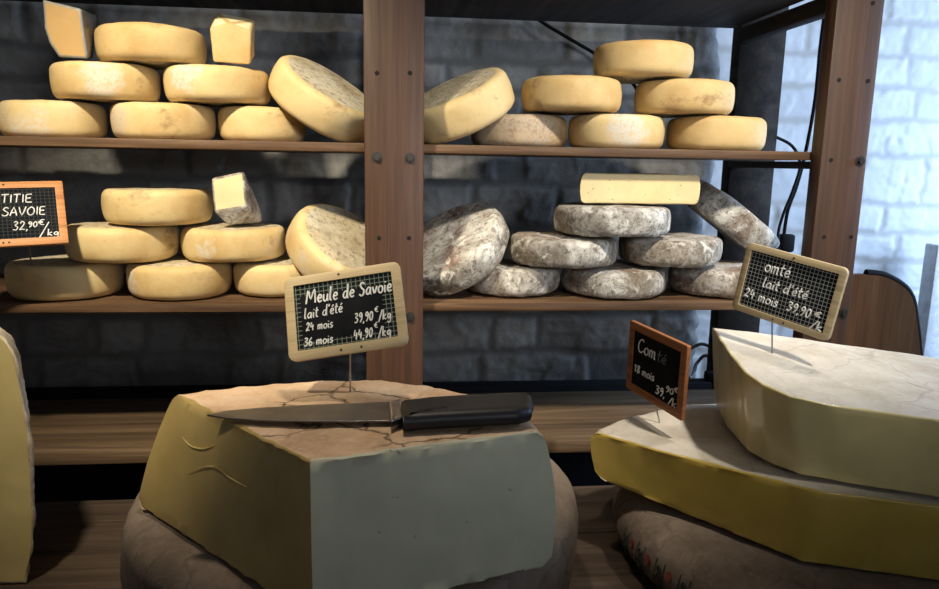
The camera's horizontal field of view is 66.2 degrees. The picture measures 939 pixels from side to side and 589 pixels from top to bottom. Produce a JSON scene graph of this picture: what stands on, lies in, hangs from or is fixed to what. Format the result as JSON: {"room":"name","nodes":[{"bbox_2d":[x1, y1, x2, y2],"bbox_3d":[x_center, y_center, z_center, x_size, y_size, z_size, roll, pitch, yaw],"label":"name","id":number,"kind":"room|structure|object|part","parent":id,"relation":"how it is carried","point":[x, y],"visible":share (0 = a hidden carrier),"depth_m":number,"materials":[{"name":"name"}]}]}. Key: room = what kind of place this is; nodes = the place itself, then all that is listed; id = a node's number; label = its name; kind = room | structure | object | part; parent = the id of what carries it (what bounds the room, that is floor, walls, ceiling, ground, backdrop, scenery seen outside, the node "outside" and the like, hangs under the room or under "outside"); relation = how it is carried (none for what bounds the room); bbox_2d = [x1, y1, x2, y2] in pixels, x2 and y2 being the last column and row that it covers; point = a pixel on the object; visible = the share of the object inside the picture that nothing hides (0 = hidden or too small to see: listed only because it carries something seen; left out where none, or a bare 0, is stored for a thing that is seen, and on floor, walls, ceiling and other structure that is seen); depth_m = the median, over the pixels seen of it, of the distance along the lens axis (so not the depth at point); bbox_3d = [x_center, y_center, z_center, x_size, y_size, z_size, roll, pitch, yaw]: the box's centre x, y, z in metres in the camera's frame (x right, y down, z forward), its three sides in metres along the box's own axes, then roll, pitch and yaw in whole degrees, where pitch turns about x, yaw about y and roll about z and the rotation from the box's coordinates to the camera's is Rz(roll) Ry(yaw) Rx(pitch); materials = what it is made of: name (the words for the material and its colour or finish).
{"room":"food shop","nodes":[
{"label":"food shop","id":0,"kind":"room"},
{"bbox_2d":[0,0,719,387],"bbox_3d":[-0.416,-0.158,1.709,2.025,1.280,0.115,0,10,-6],"label":"wall","id":1,"kind":"structure","parent":0,"point":[85,349],"depth_m":1.67,"materials":[{"name":"grey brick"}]},
{"bbox_2d":[693,0,938,377],"bbox_3d":[1.121,-0.329,2.039,1.450,1.550,0.058,0,10,-6],"label":"wall","id":2,"kind":"structure","parent":0,"point":[899,212],"depth_m":2.00,"materials":[{"name":"white brick"}]},
{"bbox_2d":[918,243,938,357],"bbox_3d":[1.284,0.502,2.092,0.060,1.302,0.050,0,10,-6],"label":"trim","id":3,"kind":"structure","parent":2,"relation":"attached to","point":[928,300],"depth_m":1.99,"materials":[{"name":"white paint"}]},
{"bbox_3d":[0.349,1.306,1.505,5.400,0.100,3.600,0,10,-6],"label":"floor","id":4,"kind":"structure","parent":0,"visible":0},
{"bbox_2d":[0,485,656,588],"bbox_3d":[0.005,0.885,0.941,2.300,0.920,0.920,0,10,-6],"label":"display table","id":5,"kind":"object","parent":4,"relation":"on","point":[78,544],"visible":0.02,"depth_m":1.09,"materials":[{"name":"brown wood"}]},
{"bbox_2d":[0,327,35,583],"bbox_3d":[-0.770,0.213,0.987,0.375,0.362,0.108,0,10,-6],"label":"cheese","id":6,"kind":"object","parent":5,"relation":"on","point":[17,485],"visible":1,"depth_m":0.96,"materials":[{"name":"yellow food"}]},
{"bbox_2d":[120,458,577,588],"bbox_3d":[-0.152,0.327,0.989,0.605,0.154,0.564,0,10,-6],"label":"cheese wheel","id":7,"kind":"object","parent":5,"relation":"on","point":[155,554],"visible":0.25,"depth_m":0.81,"materials":[{"name":"brown food"}]},
{"bbox_2d":[139,380,555,588],"bbox_3d":[-0.130,0.201,0.857,0.460,0.142,0.328,10,13,39],"label":"cheese","id":8,"kind":"object","parent":7,"relation":"on","point":[286,505],"visible":0.84,"depth_m":0.75,"materials":[{"name":"beige food"}]},
{"bbox_2d":[284,262,408,391],"bbox_3d":[-0.152,0.048,0.883,0.157,0.173,0.053,1,10,0],"label":"price slate","id":9,"kind":"object","parent":8,"relation":"on","point":[359,309],"visible":1,"depth_m":0.88,"materials":[{"name":"brown wood"}]},
{"bbox_2d":[207,392,533,431],"bbox_3d":[-0.106,0.129,0.796,0.364,0.019,0.091,0,10,-6],"label":"kitchen knife","id":10,"kind":"object","parent":8,"relation":"on","point":[495,409],"visible":1,"depth_m":0.79,"materials":[{"name":"metal"}]},
{"bbox_3d":[-0.187,0.132,0.802,0.203,0.002,0.063,0,10,-6],"label":"blade","id":11,"kind":"part","parent":10,"relation":"part of","materials":[{"name":"metal"}]},
{"bbox_3d":[0.000,0.129,0.803,0.157,0.019,0.067,-1,11,-12],"label":"handle","id":12,"kind":"part","parent":10,"relation":"part of","materials":[{"name":"black plastic"}]},
{"bbox_2d":[612,485,938,588],"bbox_3d":[0.562,0.357,1.053,0.679,0.096,0.602,0,10,-6],"label":"cheese wheel","id":13,"kind":"object","parent":5,"relation":"on","point":[675,549],"visible":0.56,"depth_m":0.93,"materials":[{"name":"brown food"}]},
{"bbox_2d":[591,404,938,579],"bbox_3d":[0.475,0.251,1.085,0.578,0.098,0.458,3,11,10],"label":"cheese","id":14,"kind":"object","parent":13,"relation":"on","point":[696,466],"visible":0.58,"depth_m":0.93,"materials":[{"name":"yellow food"}]},
{"bbox_2d":[626,320,690,422],"bbox_3d":[0.290,0.133,1.099,0.024,0.163,0.151,-3,11,-20],"label":"price slate","id":15,"kind":"object","parent":14,"relation":"on","point":[658,364],"visible":0.98,"depth_m":1.08,"materials":[{"name":"brown wood"}]},
{"bbox_2d":[712,328,938,496],"bbox_3d":[0.551,0.153,0.985,0.416,0.128,0.305,4,11,16],"label":"cheese","id":16,"kind":"object","parent":14,"relation":"on","point":[842,413],"visible":1,"depth_m":0.91,"materials":[{"name":"beige food"}]},
{"bbox_2d":[733,243,848,353],"bbox_3d":[0.448,0.015,1.021,0.012,0.163,0.161,-7,13,-37],"label":"price slate","id":17,"kind":"object","parent":16,"relation":"on","point":[802,294],"visible":0.99,"depth_m":1.01,"materials":[{"name":"brown wood"}]},
{"bbox_2d":[0,0,884,501],"bbox_3d":[-0.228,0.209,1.471,1.888,2.050,0.432,0,10,-6],"label":"shelving unit","id":18,"kind":"object","parent":4,"relation":"on","point":[91,443],"visible":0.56,"depth_m":1.30,"materials":[{"name":"wood"},{"name":"black metal"}]},
{"bbox_2d":[0,100,107,137],"bbox_3d":[-0.737,-0.310,1.277,0.172,0.064,0.170,0,10,-6],"label":"yellow tomme","id":19,"kind":"object","parent":18,"relation":"on","point":[39,118],"visible":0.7,"depth_m":1.21,"materials":[{"name":"yellow food"}]},
{"bbox_2d":[4,254,123,300],"bbox_3d":[-0.727,-0.033,1.299,0.187,0.064,0.184,0,10,-6],"label":"yellow tomme","id":20,"kind":"object","parent":18,"relation":"on","point":[56,277],"visible":0.9,"depth_m":1.23,"materials":[{"name":"yellow food"}]},
{"bbox_2d":[0,181,68,264],"bbox_3d":[-0.735,-0.107,1.163,0.151,0.152,0.126,-5,12,-28],"label":"price slate","id":21,"kind":"object","parent":20,"relation":"on","point":[32,213],"visible":1,"depth_m":1.14,"materials":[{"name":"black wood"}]},
{"bbox_2d":[64,221,179,262],"bbox_3d":[-0.624,-0.097,1.299,0.191,0.064,0.187,0,10,-6],"label":"yellow tomme","id":22,"kind":"object","parent":20,"relation":"on","point":[103,241],"visible":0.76,"depth_m":1.22,"materials":[{"name":"yellow food"}]},
{"bbox_2d":[101,187,212,225],"bbox_3d":[-0.559,-0.161,1.294,0.186,0.064,0.182,0,10,-6],"label":"yellow tomme","id":23,"kind":"object","parent":22,"relation":"on","point":[138,206],"visible":1,"depth_m":1.22,"materials":[{"name":"yellow food"}]},
{"bbox_3d":[-0.673,0.279,1.308,0.970,0.024,0.095,0,10,-6],"label":"shelf","id":24,"kind":"part","parent":18,"relation":"part of","materials":[{"name":"brown wood"}]},
{"bbox_3d":[-0.683,0.261,1.406,0.970,0.024,0.096,0,10,-6],"label":"shelf","id":25,"kind":"part","parent":18,"relation":"part of","materials":[{"name":"brown wood"}]},
{"bbox_3d":[-0.693,0.243,1.504,0.970,0.024,0.096,0,10,-6],"label":"shelf","id":26,"kind":"part","parent":18,"relation":"part of","materials":[{"name":"brown wood"}]},
{"bbox_3d":[-0.657,-0.008,1.387,1.018,0.014,0.350,0,10,-6],"label":"shelf","id":27,"kind":"part","parent":18,"relation":"part of","materials":[{"name":"brown wood"}]},
{"bbox_2d":[110,102,215,139],"bbox_3d":[-0.549,-0.310,1.296,0.175,0.064,0.178,0,10,-6],"label":"yellow tomme","id":28,"kind":"object","parent":18,"relation":"on","point":[140,120],"visible":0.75,"depth_m":1.22,"materials":[{"name":"yellow food"}]},
{"bbox_2d":[49,61,160,103],"bbox_3d":[-0.644,-0.374,1.280,0.177,0.064,0.180,0,10,-6],"label":"yellow tomme","id":29,"kind":"object","parent":28,"relation":"on","point":[77,81],"visible":0.9,"depth_m":1.21,"materials":[{"name":"yellow food"}]},
{"bbox_2d":[43,0,95,58],"bbox_3d":[-0.686,-0.455,1.245,0.064,0.102,0.134,-2,11,-17],"label":"cheese wedge","id":30,"kind":"object","parent":29,"relation":"on","point":[70,30],"visible":0.98,"depth_m":1.19,"materials":[{"name":"yellow food"}]},
{"bbox_2d":[94,22,206,69],"bbox_3d":[-0.565,-0.439,1.281,0.184,0.064,0.185,0,10,-6],"label":"yellow tomme","id":31,"kind":"object","parent":29,"relation":"on","point":[156,46],"visible":0.87,"depth_m":1.21,"materials":[{"name":"yellow food"}]},
{"bbox_2d":[126,255,231,300],"bbox_3d":[-0.530,-0.033,1.319,0.180,0.064,0.183,0,10,-6],"label":"yellow tomme","id":32,"kind":"object","parent":18,"relation":"on","point":[177,277],"visible":0.86,"depth_m":1.25,"materials":[{"name":"yellow food"}]},
{"bbox_3d":[-0.652,-0.279,1.337,1.018,0.015,0.350,0,10,-6],"label":"shelf","id":33,"kind":"part","parent":18,"relation":"part of","materials":[{"name":"brown wood"}]},
{"bbox_2d":[218,106,305,141],"bbox_3d":[-0.383,-0.314,1.333,0.157,0.064,0.154,0,10,-6],"label":"yellow tomme","id":34,"kind":"object","parent":18,"relation":"on","point":[240,123],"visible":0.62,"depth_m":1.27,"materials":[{"name":"yellow food"}]},
{"bbox_2d":[163,64,270,106],"bbox_3d":[-0.453,-0.375,1.299,0.182,0.064,0.182,0,10,-6],"label":"yellow tomme","id":35,"kind":"object","parent":34,"relation":"on","point":[195,84],"visible":0.98,"depth_m":1.23,"materials":[{"name":"yellow food"}]},
{"bbox_2d":[210,13,254,63],"bbox_3d":[-0.411,-0.446,1.255,0.069,0.091,0.051,0,10,-6],"label":"cheese wedge","id":36,"kind":"object","parent":35,"relation":"on","point":[232,37],"visible":1,"depth_m":1.23,"materials":[{"name":"yellow food"}]},
{"bbox_2d":[233,255,302,296],"bbox_3d":[-0.360,-0.036,1.356,0.161,0.062,0.162,0,10,-6],"label":"yellow tomme","id":37,"kind":"object","parent":18,"relation":"on","point":[266,278],"visible":0.57,"depth_m":1.28,"materials":[{"name":"yellow food"}]},
{"bbox_2d":[181,222,285,262],"bbox_3d":[-0.435,-0.099,1.332,0.185,0.062,0.187,0,10,-6],"label":"yellow tomme","id":38,"kind":"object","parent":37,"relation":"on","point":[217,242],"visible":0.95,"depth_m":1.26,"materials":[{"name":"yellow food"}]},
{"bbox_2d":[212,172,260,224],"bbox_3d":[-0.411,-0.170,1.278,0.071,0.095,0.066,0,10,-6],"label":"cheese wedge","id":39,"kind":"object","parent":38,"relation":"on","point":[235,202],"visible":1,"depth_m":1.25,"materials":[{"name":"yellow food"}]},
{"bbox_2d":[268,55,363,142],"bbox_3d":[-0.265,-0.356,1.312,0.193,0.156,0.197,0,10,-6],"label":"yellow tomme","id":40,"kind":"object","parent":18,"relation":"on","point":[310,92],"visible":0.93,"depth_m":1.24,"materials":[{"name":"yellow food"}]},
{"bbox_2d":[285,204,364,275],"bbox_3d":[-0.245,-0.083,1.334,0.184,0.165,0.184,0,10,-6],"label":"yellow tomme","id":41,"kind":"object","parent":18,"relation":"on","point":[320,238],"visible":0.66,"depth_m":1.28,"materials":[{"name":"yellow food"}]},
{"bbox_3d":[-0.313,0.500,1.676,1.761,0.600,0.040,0,10,-6],"label":"rail","id":42,"kind":"part","parent":18,"relation":"part of","materials":[{"name":"brown wood"}]},
{"bbox_3d":[-0.277,-0.563,1.324,1.763,0.020,0.350,0,10,-6],"label":"shelf","id":43,"kind":"part","parent":18,"relation":"part of","materials":[{"name":"brown wood"}]},
{"bbox_2d":[423,202,508,296],"bbox_3d":[-0.027,-0.088,1.369,0.202,0.170,0.205,0,10,-6],"label":"grey tomme","id":44,"kind":"object","parent":18,"relation":"on","point":[463,245],"visible":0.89,"depth_m":1.31,"materials":[{"name":"grey food"}]},
{"bbox_2d":[424,67,514,143],"bbox_3d":[-0.017,-0.350,1.334,0.199,0.145,0.207,0,10,-6],"label":"yellow tomme","id":45,"kind":"object","parent":18,"relation":"on","point":[461,106],"visible":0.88,"depth_m":1.26,"materials":[{"name":"yellow food"}]},
{"bbox_2d":[468,259,559,296],"bbox_3d":[0.083,-0.035,1.407,0.187,0.057,0.187,0,10,-6],"label":"grey tomme","id":46,"kind":"object","parent":18,"relation":"on","point":[509,278],"visible":0.66,"depth_m":1.33,"materials":[{"name":"grey food"}]},
{"bbox_2d":[471,114,566,146],"bbox_3d":[0.097,-0.319,1.413,0.187,0.062,0.191,0,10,-6],"label":"yellow tomme","id":47,"kind":"object","parent":18,"relation":"on","point":[540,130],"visible":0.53,"depth_m":1.33,"materials":[{"name":"beige food"}]},
{"bbox_3d":[0.252,0.278,1.404,0.693,0.024,0.095,0,10,-6],"label":"shelf","id":48,"kind":"part","parent":18,"relation":"part of","materials":[{"name":"brown wood"}]},
{"bbox_3d":[0.226,-0.009,1.478,0.753,0.014,0.350,0,10,-6],"label":"shelf","id":49,"kind":"part","parent":18,"relation":"part of","materials":[{"name":"brown wood"}]},
{"bbox_2d":[538,21,636,88],"bbox_3d":[0.265,-0.481,1.607,0.312,0.311,0.063,3,11,11],"label":"power cable","id":50,"kind":"object","parent":18,"relation":"hanging from","point":[544,23],"visible":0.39,"depth_m":1.60,"materials":[{"name":"black rubber"}]},
{"bbox_3d":[0.232,0.241,1.599,0.693,0.024,0.096,0,10,-6],"label":"shelf","id":51,"kind":"part","parent":18,"relation":"part of","materials":[{"name":"brown wood"}]},
{"bbox_3d":[0.242,0.259,1.501,0.693,0.024,0.096,0,10,-6],"label":"shelf","id":52,"kind":"part","parent":18,"relation":"part of","materials":[{"name":"brown wood"}]},
{"bbox_2d":[561,259,666,299],"bbox_3d":[0.282,-0.033,1.415,0.204,0.057,0.207,0,10,-6],"label":"grey tomme","id":53,"kind":"object","parent":18,"relation":"on","point":[620,279],"visible":0.79,"depth_m":1.33,"materials":[{"name":"grey food"}]},
{"bbox_2d":[507,231,617,268],"bbox_3d":[0.178,-0.088,1.382,0.209,0.058,0.210,0,10,-6],"label":"grey tomme","id":54,"kind":"object","parent":53,"relation":"on","point":[557,249],"visible":0.94,"depth_m":1.30,"materials":[{"name":"grey food"}]},
{"bbox_2d":[553,202,670,236],"bbox_3d":[0.268,-0.144,1.365,0.219,0.058,0.218,0,10,-6],"label":"grey tomme","id":55,"kind":"object","parent":54,"relation":"on","point":[572,218],"visible":0.94,"depth_m":1.28,"materials":[{"name":"grey food"}]},
{"bbox_2d":[579,173,699,203],"bbox_3d":[0.309,-0.202,1.365,0.227,0.057,0.092,0,10,-6],"label":"cheese block","id":56,"kind":"object","parent":55,"relation":"on","point":[622,188],"visible":1,"depth_m":1.32,"materials":[{"name":"yellow food"}]},
{"bbox_2d":[619,232,722,267],"bbox_3d":[0.393,-0.089,1.410,0.200,0.057,0.195,0,10,-6],"label":"grey tomme","id":57,"kind":"object","parent":53,"relation":"on","point":[679,249],"visible":0.86,"depth_m":1.33,"materials":[{"name":"grey food"}]},
{"bbox_2d":[568,114,664,148],"bbox_3d":[0.283,-0.313,1.392,0.184,0.064,0.182,0,10,-6],"label":"yellow tomme","id":58,"kind":"object","parent":18,"relation":"on","point":[640,131],"visible":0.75,"depth_m":1.32,"materials":[{"name":"yellow food"}]},
{"bbox_2d":[521,75,621,115],"bbox_3d":[0.193,-0.377,1.366,0.190,0.064,0.192,0,10,-6],"label":"yellow tomme","id":59,"kind":"object","parent":58,"relation":"on","point":[557,95],"visible":0.97,"depth_m":1.29,"materials":[{"name":"yellow food"}]},
{"bbox_3d":[0.230,-0.280,1.429,0.753,0.015,0.350,0,10,-6],"label":"shelf","id":60,"kind":"part","parent":18,"relation":"part of","materials":[{"name":"brown wood"}]},
{"bbox_2d":[688,342,707,379],"bbox_3d":[0.555,0.156,1.759,0.141,0.069,0.057,-8,14,-41],"label":"cable","id":61,"kind":"object","parent":18,"relation":"on","point":[701,357],"visible":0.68,"depth_m":1.78,"materials":[{"name":"plastic"}]},
{"bbox_2d":[668,260,742,298],"bbox_3d":[0.497,-0.033,1.436,0.196,0.057,0.191,0,10,-6],"label":"grey tomme","id":62,"kind":"object","parent":18,"relation":"on","point":[720,279],"visible":0.64,"depth_m":1.37,"materials":[{"name":"grey food"}]},
{"bbox_2d":[686,180,779,250],"bbox_3d":[0.545,-0.155,1.500,0.198,0.162,0.217,0,10,-6],"label":"grey tomme","id":63,"kind":"object","parent":62,"relation":"on","point":[735,222],"visible":0.8,"depth_m":1.41,"materials":[{"name":"grey food"}]},
{"bbox_2d":[704,371,713,380],"bbox_3d":[0.575,0.193,1.711,0.030,0.021,0.024,0,10,-6],"label":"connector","id":64,"kind":"object","parent":18,"relation":"on","point":[708,375],"visible":0.55,"depth_m":1.70,"materials":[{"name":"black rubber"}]},
{"bbox_2d":[666,116,766,150],"bbox_3d":[0.480,-0.313,1.408,0.184,0.064,0.185,0,10,-6],"label":"yellow tomme","id":65,"kind":"object","parent":18,"relation":"on","point":[741,133],"visible":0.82,"depth_m":1.33,"materials":[{"name":"yellow food"}]},
{"bbox_2d":[634,78,734,117],"bbox_3d":[0.413,-0.377,1.389,0.186,0.064,0.182,0,10,-6],"label":"yellow tomme","id":66,"kind":"object","parent":65,"relation":"on","point":[682,97],"visible":0.94,"depth_m":1.32,"materials":[{"name":"yellow food"}]},
{"bbox_2d":[593,39,693,83],"bbox_3d":[0.330,-0.442,1.373,0.186,0.064,0.191,0,10,-6],"label":"yellow tomme","id":67,"kind":"object","parent":66,"relation":"on","point":[631,61],"visible":0.89,"depth_m":1.30,"materials":[{"name":"yellow food"}]},
{"bbox_2d":[777,136,800,249],"bbox_3d":[0.757,-0.217,1.700,0.121,0.328,0.096,-2,11,-17],"label":"power cable","id":68,"kind":"object","parent":18,"relation":"hanging from","point":[791,145],"visible":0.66,"depth_m":1.74,"materials":[{"name":"black rubber"}]},
{"bbox_2d":[779,18,824,251],"bbox_3d":[0.800,-0.374,1.726,0.065,0.548,0.039,0,10,-6],"label":"power cable","id":69,"kind":"object","parent":18,"relation":"hanging from","point":[787,241],"visible":0.73,"depth_m":1.75,"materials":[{"name":"black rubber"}]},
{"bbox_2d":[845,269,922,355],"bbox_3d":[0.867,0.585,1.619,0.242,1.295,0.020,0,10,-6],"label":"chair","id":70,"kind":"object","parent":4,"relation":"on","point":[883,309],"visible":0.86,"depth_m":1.51,"materials":[{"name":"brown wood"}]}
]}

